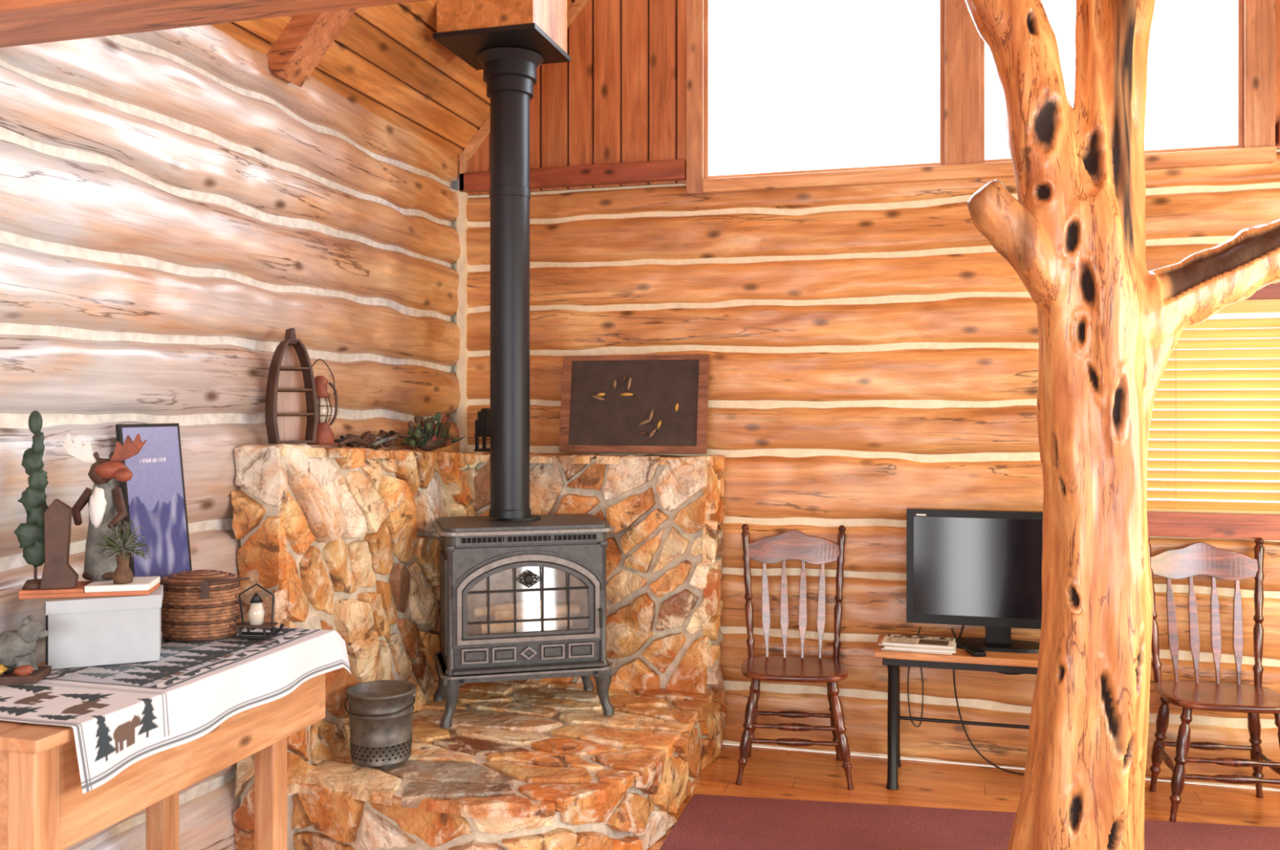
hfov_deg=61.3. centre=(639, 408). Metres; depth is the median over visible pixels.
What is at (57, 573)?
ornament
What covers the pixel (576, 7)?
trim
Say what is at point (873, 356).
wall
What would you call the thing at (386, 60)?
ceiling
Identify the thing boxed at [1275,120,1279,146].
trim
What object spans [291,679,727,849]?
stone hearth
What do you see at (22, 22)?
tie beam
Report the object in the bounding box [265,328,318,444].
boat
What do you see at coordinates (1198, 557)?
dining chair
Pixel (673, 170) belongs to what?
trim
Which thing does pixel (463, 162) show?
trim
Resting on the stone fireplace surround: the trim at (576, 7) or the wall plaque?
the wall plaque
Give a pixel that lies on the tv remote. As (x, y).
(974, 651)
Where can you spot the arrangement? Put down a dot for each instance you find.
(432, 437)
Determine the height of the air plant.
0.161 m
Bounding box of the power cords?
[907,625,1024,775]
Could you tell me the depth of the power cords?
4.65 m
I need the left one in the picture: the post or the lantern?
the lantern
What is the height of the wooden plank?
0.028 m
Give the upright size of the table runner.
0.139 m
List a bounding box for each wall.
[0,24,460,849]
[453,0,1279,790]
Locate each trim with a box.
[457,0,588,160]
[458,152,468,192]
[458,159,686,192]
[702,146,1276,194]
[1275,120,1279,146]
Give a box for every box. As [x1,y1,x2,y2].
[44,584,163,669]
[432,0,570,70]
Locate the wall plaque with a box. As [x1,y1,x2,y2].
[559,354,709,453]
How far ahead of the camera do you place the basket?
2.98 m
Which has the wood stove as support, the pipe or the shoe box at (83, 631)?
the pipe
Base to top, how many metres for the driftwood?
0.079 m
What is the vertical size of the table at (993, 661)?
0.564 m
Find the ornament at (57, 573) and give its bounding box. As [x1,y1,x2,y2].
[40,498,78,589]
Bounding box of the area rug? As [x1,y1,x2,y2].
[659,793,1279,849]
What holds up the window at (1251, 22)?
in the wall at (873, 356)
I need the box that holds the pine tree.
[13,410,48,589]
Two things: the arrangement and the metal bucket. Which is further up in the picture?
the arrangement
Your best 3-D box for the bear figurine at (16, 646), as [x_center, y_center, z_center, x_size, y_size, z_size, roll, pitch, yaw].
[-1.483,0.569,2.562,0.154,0.149,0.100,0,0,-10]
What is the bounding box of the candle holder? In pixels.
[232,582,284,639]
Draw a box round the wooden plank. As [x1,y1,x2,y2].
[18,576,159,599]
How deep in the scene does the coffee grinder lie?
5.13 m
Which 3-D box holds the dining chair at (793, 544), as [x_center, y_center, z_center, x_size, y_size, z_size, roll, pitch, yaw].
[0.660,1.036,4.638,0.480,1.033,0.457,0,0,8]
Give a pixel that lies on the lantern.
(325, 435)
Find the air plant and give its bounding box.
[94,519,151,583]
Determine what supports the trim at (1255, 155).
attached to the wall at (873, 356)
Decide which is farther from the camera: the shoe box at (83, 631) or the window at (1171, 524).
the window at (1171, 524)
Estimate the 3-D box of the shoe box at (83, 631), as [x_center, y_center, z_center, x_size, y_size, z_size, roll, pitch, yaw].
[-1.373,0.558,2.773,0.268,0.168,0.170,0,0,-22]
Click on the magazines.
(947, 646)
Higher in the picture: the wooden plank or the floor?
the wooden plank
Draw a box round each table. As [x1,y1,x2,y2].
[0,660,325,849]
[874,635,1038,789]
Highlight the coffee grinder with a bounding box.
[474,408,489,451]
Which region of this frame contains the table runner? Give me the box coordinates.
[0,626,351,793]
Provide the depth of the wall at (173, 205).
3.44 m
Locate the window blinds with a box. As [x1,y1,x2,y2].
[1146,299,1279,514]
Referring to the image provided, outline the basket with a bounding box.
[160,569,249,641]
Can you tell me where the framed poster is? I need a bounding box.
[115,422,191,578]
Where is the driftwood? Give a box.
[333,429,410,449]
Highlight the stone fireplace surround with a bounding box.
[231,443,725,849]
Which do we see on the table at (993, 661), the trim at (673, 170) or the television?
the television
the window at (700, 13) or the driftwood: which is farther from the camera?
the window at (700, 13)
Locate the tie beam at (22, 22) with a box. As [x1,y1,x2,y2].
[0,0,429,48]
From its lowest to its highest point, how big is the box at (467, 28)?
0.640 m
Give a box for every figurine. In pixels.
[0,614,51,684]
[59,433,146,580]
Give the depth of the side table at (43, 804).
2.43 m
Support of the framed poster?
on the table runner
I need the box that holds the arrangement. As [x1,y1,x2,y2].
[401,412,466,451]
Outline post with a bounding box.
[964,0,1279,849]
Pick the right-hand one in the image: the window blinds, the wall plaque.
the window blinds
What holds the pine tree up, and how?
on the wooden plank
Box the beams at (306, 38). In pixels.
[266,8,356,87]
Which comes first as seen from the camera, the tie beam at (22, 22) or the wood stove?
the tie beam at (22, 22)
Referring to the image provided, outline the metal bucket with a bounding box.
[344,680,416,766]
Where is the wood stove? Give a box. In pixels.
[432,513,614,727]
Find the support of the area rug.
on the floor
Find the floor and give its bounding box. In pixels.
[646,743,1279,849]
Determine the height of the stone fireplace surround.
1.438 m
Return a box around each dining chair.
[735,524,853,789]
[1148,537,1279,822]
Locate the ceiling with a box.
[210,0,575,157]
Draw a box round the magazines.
[878,633,955,654]
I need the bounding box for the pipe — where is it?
[476,47,543,518]
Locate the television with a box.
[906,507,1043,653]
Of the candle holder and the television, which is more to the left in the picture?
the candle holder
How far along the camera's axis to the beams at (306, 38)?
3.77 m
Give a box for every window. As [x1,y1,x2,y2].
[686,0,962,195]
[962,0,1275,164]
[1146,284,1279,539]
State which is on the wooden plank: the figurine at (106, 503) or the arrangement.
the figurine at (106, 503)
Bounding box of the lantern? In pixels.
[306,358,337,444]
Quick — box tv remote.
[964,646,986,656]

